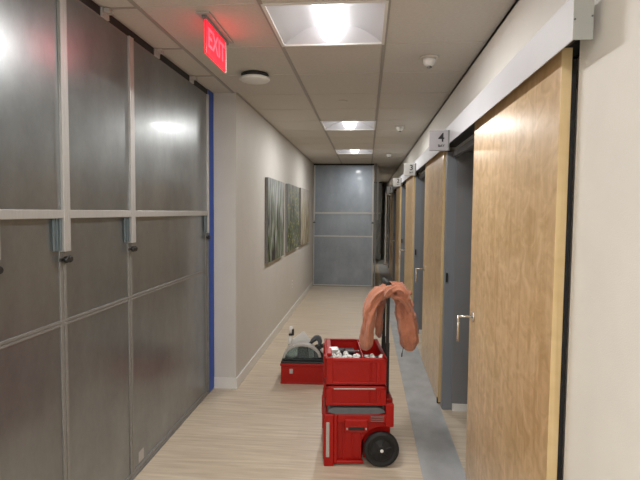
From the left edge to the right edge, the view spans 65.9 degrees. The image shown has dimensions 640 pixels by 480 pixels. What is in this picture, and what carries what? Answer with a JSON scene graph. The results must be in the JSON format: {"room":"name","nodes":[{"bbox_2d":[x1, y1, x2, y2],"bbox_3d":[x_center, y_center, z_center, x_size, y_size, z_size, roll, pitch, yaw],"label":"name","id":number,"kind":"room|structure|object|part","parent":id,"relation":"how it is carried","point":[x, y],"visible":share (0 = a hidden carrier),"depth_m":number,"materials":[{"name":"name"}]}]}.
{"room":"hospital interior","nodes":[
{"label":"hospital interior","id":0,"kind":"room"},
{"bbox_2d":[213,93,313,377],"bbox_3d":[-1.528,-0.245,8.898,2.492,2.536,9.170,1,3,5],"label":"wall","id":1,"kind":"structure","parent":0,"point":[252,296],"depth_m":4.65,"materials":[{"name":"paint"}]},
{"bbox_2d":[207,89,213,392],"bbox_3d":[-0.937,0.028,4.173,0.036,2.536,0.142,1,3,5],"label":"trim","id":2,"kind":"structure","parent":1,"relation":"attached to","point":[207,89],"depth_m":4.13,"materials":[{"name":"grey plastic"}]},
{"bbox_2d":[208,90,213,391],"bbox_3d":[-0.917,0.027,4.172,0.002,2.516,0.135,1,3,5],"label":"tape","id":3,"kind":"object","parent":1,"relation":"attached to","point":[211,128],"visible":1,"depth_m":4.17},
{"bbox_2d":[214,281,312,388],"bbox_3d":[-0.540,1.076,7.288,0.211,0.098,6.032,1,3,5],"label":"baseboard","id":4,"kind":"structure","parent":1,"relation":"attached to","point":[219,382],"depth_m":4.94,"materials":[{"name":"white wood"}]},
{"bbox_2d":[265,177,283,262],"bbox_3d":[-0.534,-0.245,5.927,0.036,0.940,1.050,1,3,5],"label":"print","id":5,"kind":"object","parent":1,"relation":"attached to","point":[274,189],"visible":1,"depth_m":5.74,"materials":[{"name":"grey printed canvas fabric"}]},
{"bbox_3d":[-0.536,-0.245,5.927,0.032,0.936,1.046,1,3,5],"label":"stretcher frame","id":6,"kind":"part","parent":5,"relation":"part of","materials":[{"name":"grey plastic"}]},
{"bbox_2d":[285,184,298,251],"bbox_3d":[-0.404,-0.332,7.308,0.036,0.940,1.110,1,3,5],"label":"print","id":7,"kind":"object","parent":1,"relation":"attached to","point":[292,192],"visible":1,"depth_m":7.10,"materials":[{"name":"green fabric"}]},
{"bbox_3d":[-0.406,-0.332,7.308,0.032,0.936,1.106,1,3,5],"label":"stretcher frame","id":8,"kind":"part","parent":7,"relation":"part of","materials":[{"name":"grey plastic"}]},
{"bbox_2d":[299,188,309,245],"bbox_3d":[-0.273,-0.415,8.694,0.036,0.950,1.220,1,3,5],"label":"print","id":9,"kind":"object","parent":1,"relation":"attached to","point":[304,195],"visible":0.93,"depth_m":8.50,"materials":[{"name":"beige fabric"}]},
{"bbox_3d":[-0.275,-0.415,8.695,0.032,0.946,1.216,1,3,5],"label":"stretcher frame","id":10,"kind":"part","parent":9,"relation":"part of","materials":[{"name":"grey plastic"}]},
{"bbox_2d":[134,255,466,479],"bbox_3d":[0.394,1.196,7.072,6.700,0.100,22.200,1,3,5],"label":"floor","id":11,"kind":"structure","parent":0,"point":[264,428],"depth_m":3.55,"materials":[{"name":"brown wood"}]},
{"bbox_2d":[0,0,69,479],"bbox_3d":[-1.141,0.155,1.953,0.063,2.529,0.458,1,3,5],"label":"partition panel","id":12,"kind":"object","parent":11,"relation":"on","point":[33,176],"visible":1,"depth_m":1.95,"materials":[{"name":"metal"}]},
{"bbox_3d":[-1.157,0.653,1.982,0.024,1.510,0.423,1,3,5],"label":"frame","id":13,"kind":"part","parent":12,"relation":"part of","materials":[{"name":"metal"}]},
{"bbox_3d":[-1.124,-0.502,1.915,0.024,1.127,0.421,1,3,5],"label":"frame","id":14,"kind":"part","parent":12,"relation":"part of","materials":[{"name":"metal"}]},
{"bbox_3d":[-1.106,0.085,2.146,0.032,0.030,0.060,1,3,5],"label":"clamp knob","id":15,"kind":"part","parent":12,"relation":"part of","materials":[{"name":"black plastic"}]},
{"bbox_2d":[63,0,135,479],"bbox_3d":[-1.092,0.126,2.468,0.063,2.529,0.653,1,3,5],"label":"partition panel","id":16,"kind":"object","parent":11,"relation":"on","point":[97,51],"visible":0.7,"depth_m":2.44,"materials":[{"name":"metal"}]},
{"bbox_3d":[-1.108,0.624,2.498,0.024,1.510,0.618,1,3,5],"label":"frame","id":17,"kind":"part","parent":16,"relation":"part of","materials":[{"name":"metal"}]},
{"bbox_3d":[-1.076,-0.530,2.430,0.024,1.127,0.616,1,3,5],"label":"frame","id":18,"kind":"part","parent":16,"relation":"part of","materials":[{"name":"metal"}]},
{"bbox_3d":[-1.078,-1.086,2.399,0.010,0.014,0.570,1,3,5],"label":"rail","id":19,"kind":"part","parent":16,"relation":"part of","materials":[{"name":"metal"}]},
{"bbox_3d":[-1.048,0.051,2.758,0.032,0.030,0.060,1,3,5],"label":"clamp knob","id":20,"kind":"part","parent":16,"relation":"part of","materials":[{"name":"black plastic"}]},
{"bbox_2d":[129,29,210,476],"bbox_3d":[-1.001,0.072,3.437,0.063,2.529,1.370,1,3,5],"label":"partition panel","id":21,"kind":"object","parent":11,"relation":"on","point":[168,264],"visible":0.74,"depth_m":3.27,"materials":[{"name":"metal"}]},
{"bbox_2d":[139,448,143,462],"bbox_3d":[-1.070,1.289,2.957,0.001,0.065,0.065,1,3,5],"label":"sticker","id":22,"kind":"object","parent":21,"relation":"attached to","point":[141,453],"visible":1,"depth_m":2.96,"materials":[{"name":"beige paper"}]},
{"bbox_3d":[-1.016,0.570,3.466,0.024,1.510,1.335,1,3,5],"label":"frame","id":23,"kind":"part","parent":21,"relation":"part of","materials":[{"name":"metal"}]},
{"bbox_3d":[-0.986,-1.140,3.368,0.010,0.014,1.287,1,3,5],"label":"rail","id":24,"kind":"part","parent":21,"relation":"part of","materials":[{"name":"metal"}]},
{"bbox_3d":[-0.984,-0.585,3.399,0.024,1.127,1.333,1,3,5],"label":"frame","id":25,"kind":"part","parent":21,"relation":"part of","materials":[{"name":"metal"}]},
{"bbox_2d":[280,360,323,384],"bbox_3d":[-0.114,1.180,4.580,0.472,0.205,0.342,1,3,2],"label":"tool case","id":26,"kind":"object","parent":11,"relation":"on","point":[292,371],"visible":0.47,"depth_m":4.42,"materials":[{"name":"plastic"}]},
{"bbox_2d":[281,360,322,363],"bbox_3d":[-0.114,1.088,4.575,0.460,0.020,0.330,1,3,2],"label":"tray","id":27,"kind":"object","parent":26,"relation":"on","point":[282,361],"depth_m":4.42,"materials":[{"name":"black plastic"}]},
{"bbox_2d":[282,326,322,360],"bbox_3d":[-0.120,0.935,4.567,0.435,0.286,0.270,1,3,2],"label":"saw","id":28,"kind":"object","parent":26,"relation":"on","point":[301,348],"visible":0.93,"depth_m":4.47,"materials":[{"name":"black plastic"}]},
{"bbox_3d":[-0.274,0.885,4.535,0.047,0.187,0.040,1,3,2],"label":"handle post","id":29,"kind":"part","parent":28,"relation":"part of","materials":[{"name":"white plastic"}]},
{"bbox_3d":[-0.187,0.919,4.574,0.200,0.155,0.010,1,3,2],"label":"plate","id":30,"kind":"part","parent":28,"relation":"part of","materials":[{"name":"white plastic"}]},
{"bbox_3d":[-0.121,1.072,4.575,0.435,0.012,0.270,1,3,2],"label":"plate","id":31,"kind":"part","parent":28,"relation":"part of","materials":[{"name":"black plastic"}]},
{"bbox_3d":[-0.037,0.938,4.559,0.114,0.118,0.050,1,3,2],"label":"handle","id":32,"kind":"part","parent":28,"relation":"part of","materials":[{"name":"grey plastic"}]},
{"bbox_2d":[313,164,373,286],"bbox_3d":[0.479,-0.298,10.196,1.265,2.529,0.063,1,3,5],"label":"partition panel","id":33,"kind":"object","parent":11,"relation":"on","point":[343,194],"visible":0.99,"depth_m":10.20,"materials":[{"name":"metal"}]},
{"bbox_3d":[0.484,-0.961,10.148,1.240,1.140,0.024,1,3,5],"label":"frame","id":34,"kind":"part","parent":33,"relation":"part of","materials":[{"name":"metal"}]},
{"bbox_3d":[0.475,0.199,10.236,1.242,1.510,0.024,1,3,5],"label":"frame","id":35,"kind":"part","parent":33,"relation":"part of","materials":[{"name":"metal"}]},
{"bbox_3d":[0.489,-1.524,10.123,1.170,0.014,0.010,1,3,5],"label":"rail","id":36,"kind":"part","parent":33,"relation":"part of","materials":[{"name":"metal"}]},
{"bbox_2d":[322,277,398,466],"bbox_3d":[0.248,0.809,3.203,0.465,1.109,0.526,0,3,-1],"label":"box","id":37,"kind":"object","parent":11,"relation":"on","point":[346,430],"visible":0.81,"depth_m":2.99,"materials":[{"name":"red plastic"}]},
{"bbox_3d":[0.046,1.207,2.986,0.020,0.215,0.007,0,3,-1],"label":"pull rail","id":38,"kind":"part","parent":37,"relation":"part of","materials":[{"name":"grey plastic"}]},
{"bbox_2d":[323,368,386,405],"bbox_3d":[0.211,0.932,3.208,0.378,0.128,0.474,0,3,-1],"label":"organizer box","id":39,"kind":"object","parent":37,"relation":"on","point":[335,395],"visible":0.52,"depth_m":2.98,"materials":[{"name":"red plastic"}]},
{"bbox_2d":[323,338,386,384],"bbox_3d":[0.213,0.775,3.198,0.378,0.184,0.476,0,3,-1],"label":"crate","id":40,"kind":"object","parent":39,"relation":"on","point":[337,371],"depth_m":2.97,"materials":[{"name":"red plastic"}]},
{"bbox_3d":[0.057,0.692,3.193,0.030,0.017,0.340,0,3,-1],"label":"carry handle","id":41,"kind":"part","parent":40,"relation":"part of","materials":[{"name":"red plastic"}]},
{"bbox_3d":[0.087,0.715,3.150,0.055,0.062,0.050,0,3,-12],"label":"bracket","id":42,"kind":"part","parent":40,"relation":"part of","materials":[{"name":"white plastic"}]},
{"bbox_2d":[338,348,354,356],"bbox_3d":[0.149,0.787,3.340,0.164,0.092,0.100,0,3,-1],"label":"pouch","id":43,"kind":"object","parent":40,"relation":"in","point":[350,353],"visible":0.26,"depth_m":3.34,"materials":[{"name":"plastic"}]},
{"bbox_2d":[339,348,358,352],"bbox_3d":[0.166,0.722,3.217,0.180,0.036,0.037,0,3,-2],"label":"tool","id":44,"kind":"object","parent":40,"relation":"in","point":[342,350],"visible":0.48,"depth_m":3.21,"materials":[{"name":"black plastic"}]},
{"bbox_3d":[0.219,0.795,2.971,0.362,0.150,0.011,0,3,-1],"label":"rib frame","id":45,"kind":"part","parent":40,"relation":"part of","materials":[{"name":"red plastic"}]},
{"bbox_3d":[0.218,0.945,2.980,0.362,0.108,0.011,0,3,-1],"label":"rib frame","id":46,"kind":"part","parent":39,"relation":"part of","materials":[{"name":"red plastic"}]},
{"bbox_3d":[0.219,1.024,3.215,0.348,0.042,0.450,0,3,-1],"label":"lid","id":47,"kind":"part","parent":37,"relation":"part of","materials":[{"name":"grey plastic"}]},
{"bbox_3d":[0.219,1.123,2.998,0.140,0.080,0.034,0,3,-1],"label":"latch frame","id":48,"kind":"part","parent":37,"relation":"part of","materials":[{"name":"red plastic"}]},
{"bbox_3d":[0.235,1.182,3.007,0.421,0.385,0.036,0,3,-1],"label":"corner frame","id":49,"kind":"part","parent":37,"relation":"part of","materials":[{"name":"red plastic"}]},
{"bbox_2d":[359,281,418,356],"bbox_3d":[0.445,0.487,3.108,0.356,0.456,0.327,2,3,17],"label":"jacket","id":50,"kind":"object","parent":37,"relation":"on","point":[375,301],"visible":0.98,"depth_m":3.00,"materials":[{"name":"fabric"}]},
{"bbox_2d":[373,163,376,286],"bbox_3d":[1.132,-0.292,10.148,0.030,2.536,0.060,1,3,5],"label":"trim","id":51,"kind":"structure","parent":11,"relation":"on","point":[375,163],"depth_m":10.12,"materials":[{"name":"grey plastic"}]},
{"bbox_2d":[373,182,381,259],"bbox_3d":[1.448,-0.626,16.122,1.137,2.529,0.063,1,3,5],"label":"partition panel","id":52,"kind":"object","parent":11,"relation":"on","point":[378,222],"visible":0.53,"depth_m":16.09,"materials":[{"name":"metal"}]},
{"bbox_3d":[1.445,-0.129,16.162,1.102,1.510,0.024,1,3,5],"label":"frame","id":53,"kind":"part","parent":52,"relation":"part of","materials":[{"name":"metal"}]},
{"bbox_3d":[1.453,-1.282,16.074,1.100,1.127,0.024,1,3,5],"label":"frame","id":54,"kind":"part","parent":52,"relation":"part of","materials":[{"name":"metal"}]},
{"bbox_2d":[383,192,386,264],"bbox_3d":[1.924,-0.338,14.487,0.100,2.150,0.100,1,3,5],"label":"post","id":55,"kind":"object","parent":11,"relation":"on","point":[385,192],"visible":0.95,"depth_m":14.46,"materials":[{"name":"grey metal"}]},
{"bbox_2d":[377,255,466,479],"bbox_3d":[1.116,1.155,7.001,0.254,0.003,22.000,1,3,5],"label":"floor strip","id":56,"kind":"object","parent":11,"relation":"on","point":[438,456],"depth_m":3.69,"materials":[{"name":"grey concrete"}]},
{"bbox_2d":[92,0,516,184],"bbox_3d":[0.368,-1.476,6.925,6.600,0.220,22.200,1,3,5],"label":"ceiling","id":57,"kind":"structure","parent":0,"point":[426,22],"depth_m":3.36,"materials":[{"name":"tile"}]},
{"bbox_2d":[100,7,113,20],"bbox_3d":[-1.069,-1.117,2.443,0.082,0.044,0.070,1,3,5],"label":"clamp","id":58,"kind":"object","parent":57,"relation":"attached to","point":[104,12],"visible":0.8,"depth_m":2.42,"materials":[{"name":"metal"}]},
{"bbox_2d":[154,48,163,58],"bbox_3d":[-1.012,-1.151,3.049,0.082,0.044,0.070,1,3,5],"label":"clamp","id":59,"kind":"object","parent":57,"relation":"attached to","point":[157,52],"visible":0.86,"depth_m":3.03,"materials":[{"name":"metal"}]},
{"bbox_2d":[108,7,212,76],"bbox_3d":[-1.410,-1.009,0.026,0.558,0.005,7.336,1,3,5],"label":"trim","id":60,"kind":"structure","parent":57,"relation":"attached to","point":[111,8],"depth_m":3.03,"materials":[{"name":"white metal"}]},
{"bbox_2d":[189,76,196,83],"bbox_3d":[-0.955,-1.185,3.656,0.082,0.044,0.070,1,3,5],"label":"clamp","id":61,"kind":"object","parent":57,"relation":"attached to","point":[191,78],"visible":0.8,"depth_m":3.63,"materials":[{"name":"metal"}]},
{"bbox_2d":[196,11,232,72],"bbox_3d":[-0.565,-1.057,2.690,0.068,0.193,0.450,1,3,5],"label":"exit sign","id":62,"kind":"object","parent":57,"relation":"hanging from","point":[216,39],"visible":1,"depth_m":2.63,"materials":[{"name":"glowing red plastic"},{"name":"white plastic"},{"name":"grey plastic"}]},
{"bbox_3d":[-0.566,-1.046,2.681,0.010,0.168,0.350,1,3,5],"label":"lit panel","id":63,"kind":"part","parent":62,"relation":"part of","materials":[{"name":"red plastic"}]},
{"bbox_2d":[240,70,269,84],"bbox_3d":[-0.472,-1.175,3.580,0.220,0.054,0.220,1,3,5],"label":"ceiling speaker","id":64,"kind":"object","parent":57,"relation":"attached to","point":[255,77],"visible":1,"depth_m":3.51,"materials":[{"name":"white plastic"}]},
{"bbox_2d":[127,0,390,163],"bbox_3d":[-0.156,-1.393,6.979,1.852,0.005,22.000,1,3,5],"label":"trim","id":65,"kind":"structure","parent":57,"relation":"attached to","point":[132,2],"depth_m":3.36,"materials":[{"name":"white metal"}]},
{"bbox_2d":[140,0,483,173],"bbox_3d":[-0.178,-1.392,6.946,3.013,0.004,21.357,1,3,5],"label":"trim","id":66,"kind":"structure","parent":57,"relation":"attached to","point":[347,0],"depth_m":3.51,"materials":[{"name":"white metal"}]},
{"bbox_2d":[261,0,388,46],"bbox_3d":[0.048,-1.195,2.640,0.610,0.110,0.610,1,3,5],"label":"ceiling light","id":67,"kind":"object","parent":57,"relation":"attached to","point":[345,23],"visible":0.98,"depth_m":2.71,"materials":[{"name":"white plastic"}]},
{"bbox_2d":[320,121,375,130],"bbox_3d":[0.334,-1.365,5.672,0.610,0.110,0.610,1,3,5],"label":"ceiling light","id":68,"kind":"object","parent":57,"relation":"attached to","point":[327,125],"visible":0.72,"depth_m":5.91,"materials":[{"name":"white plastic"}]},
{"bbox_2d":[335,149,372,153],"bbox_3d":[0.563,-1.500,8.097,0.610,0.110,0.610,1,3,5],"label":"ceiling light","id":69,"kind":"object","parent":57,"relation":"attached to","point":[338,151],"visible":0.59,"depth_m":8.35,"materials":[{"name":"white plastic"}]},
{"bbox_2d":[377,166,378,219],"bbox_3d":[1.240,-1.008,10.606,0.030,1.156,0.030,1,3,5],"label":"trim","id":70,"kind":"structure","parent":57,"relation":"attached to","point":[377,166],"depth_m":10.58,"materials":[{"name":"metal"}]},
{"bbox_2d":[395,125,404,131],"bbox_3d":[0.918,-1.274,5.677,0.120,0.071,0.120,1,3,5],"label":"ceiling sensor","id":71,"kind":"object","parent":57,"relation":"attached to","point":[399,128],"visible":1,"depth_m":5.64,"materials":[{"name":"plastic"}]},
{"bbox_2d":[420,54,438,68],"bbox_3d":[0.700,-1.133,3.160,0.120,0.071,0.120,1,3,5],"label":"ceiling sensor","id":72,"kind":"object","parent":57,"relation":"attached to","point":[429,60],"visible":1,"depth_m":3.13,"materials":[{"name":"plastic"}]},
{"bbox_3d":[0.700,-1.163,3.159,0.120,0.011,0.120,1,3,5],"label":"plate","id":73,"kind":"part","parent":72,"relation":"part of","materials":[{"name":"plastic"}]},
{"bbox_2d":[381,185,385,254],"bbox_3d":[1.443,-0.734,17.981,6.700,2.536,0.100,1,3,5],"label":"wall","id":74,"kind":"structure","parent":0,"point":[383,186],"depth_m":17.86,"materials":[{"name":"paint"}]},
{"bbox_2d":[386,0,639,479],"bbox_3d":[1.435,-0.105,6.901,0.292,2.536,22.000,1,3,5],"label":"wall","id":75,"kind":"structure","parent":0,"point":[601,421],"depth_m":1.35,"materials":[{"name":"beige paint"}]},
{"bbox_2d":[387,186,392,192],"bbox_3d":[1.509,-1.092,10.674,0.134,0.140,0.042,1,3,5],"label":"room sign","id":76,"kind":"object","parent":75,"relation":"attached to","point":[389,188],"visible":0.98,"depth_m":10.66,"materials":[{"name":"white plastic"}]},
{"bbox_2d":[386,190,394,278],"bbox_3d":[1.700,-0.152,11.978,0.124,2.053,1.250,1,3,5],"label":"door","id":77,"kind":"structure","parent":75,"relation":"in","point":[391,194],"depth_m":11.78,"materials":[{"name":"brown wood"}]},
{"bbox_2d":[391,185,401,281],"bbox_3d":[1.469,-0.015,9.533,0.124,2.053,1.270,1,3,5],"label":"door","id":78,"kind":"structure","parent":75,"relation":"in","point":[397,240],"depth_m":9.33,"materials":[{"name":"brown wood"}]},
{"bbox_2d":[393,178,401,185],"bbox_3d":[1.265,-0.947,8.090,0.134,0.140,0.042,1,3,5],"label":"room sign","id":79,"kind":"object","parent":75,"relation":"attached to","point":[396,181],"visible":1,"depth_m":8.08,"materials":[{"name":"white plastic"}]},
{"bbox_2d":[399,175,416,300],"bbox_3d":[1.232,0.125,7.023,0.124,2.053,1.260,1,3,5],"label":"door","id":80,"kind":"structure","parent":75,"relation":"in","point":[410,182],"depth_m":6.80,"materials":[{"name":"brown wood"}]},
{"bbox_2d":[400,173,418,183],"bbox_3d":[1.342,-0.960,7.540,0.121,0.124,2.451,1,3,5],"label":"trim","id":81,"kind":"structure","parent":75,"relation":"attached to","point":[403,181],"depth_m":7.64,"materials":[{"name":"metal"}]},
{"bbox_2d":[404,163,415,175],"bbox_3d":[1.040,-0.814,5.704,0.134,0.140,0.042,1,3,5],"label":"room sign","id":82,"kind":"object","parent":75,"relation":"attached to","point":[409,168],"visible":1,"depth_m":5.69,"materials":[{"name":"white plastic"}]},
{"bbox_2d":[388,138,473,408],"bbox_3d":[1.417,0.083,8.211,0.076,2.004,11.140,1,3,5],"label":"trim","id":83,"kind":"structure","parent":75,"relation":"attached to","point":[451,157],"depth_m":3.85,"materials":[{"name":"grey paint"}]},
{"bbox_2d":[415,151,447,402],"bbox_3d":[0.998,0.264,4.543,0.124,2.053,1.210,1,3,5],"label":"door","id":84,"kind":"structure","parent":75,"relation":"in","point":[435,168],"depth_m":4.33,"materials":[{"name":"brown wood"}]},
{"bbox_2d":[414,147,449,172],"bbox_3d":[1.110,-0.822,5.085,0.121,0.124,2.451,1,3,5],"label":"trim","id":85,"kind":"structure","parent":75,"relation":"attached to","point":[427,155],"depth_m":4.94,"materials":[{"name":"metal"}]},
{"bbox_2d":[429,130,449,150],"bbox_3d":[0.824,-0.686,3.418,0.134,0.140,0.042,1,3,5],"label":"room sign","id":86,"kind":"object","parent":75,"relation":"attached to","point":[438,139],"visible":1,"depth_m":3.40,"materials":[{"name":"grey plastic"}]},
{"bbox_2d":[419,330,466,411],"bbox_3d":[1.619,1.032,8.780,0.244,0.055,9.932,1,3,5],"label":"baseboard","id":87,"kind":"structure","parent":75,"relation":"attached to","point":[455,407],"depth_m":3.85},
{"bbox_2d":[418,147,473,409],"bbox_3d":[1.579,0.081,8.195,0.261,2.020,11.020,1,3,5],"label":"door frame","id":88,"kind":"structure","parent":75,"relation":"attached to","point":[465,161],"depth_m":3.81,"materials":[{"name":"grey paint"}]},
{"bbox_2d":[456,48,576,479],"bbox_3d":[0.777,0.394,2.209,0.124,2.053,1.245,1,3,5],"label":"door","id":89,"kind":"structure","parent":75,"relation":"in","point":[524,144],"depth_m":1.89,"materials":[{"name":"brown wood"}]},
{"bbox_3d":[0.763,0.489,2.737,0.013,0.146,0.013,1,3,5],"label":"lever","id":90,"kind":"part","parent":89,"relation":"part of","materials":[{"name":"metal"}]},
{"bbox_3d":[0.804,0.422,2.729,0.085,0.054,0.054,1,3,5],"label":"handle","id":91,"kind":"part","parent":89,"relation":"part of","materials":[{"name":"metal"}]},
{"bbox_2d":[445,0,594,146],"bbox_3d":[0.875,-0.683,2.597,0.121,0.124,2.506,1,3,5],"label":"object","id":92,"kind":"structure","parent":75,"relation":"attached to","point":[573,22],"depth_m":1.67,"materials":[{"name":"metal"}]}
]}

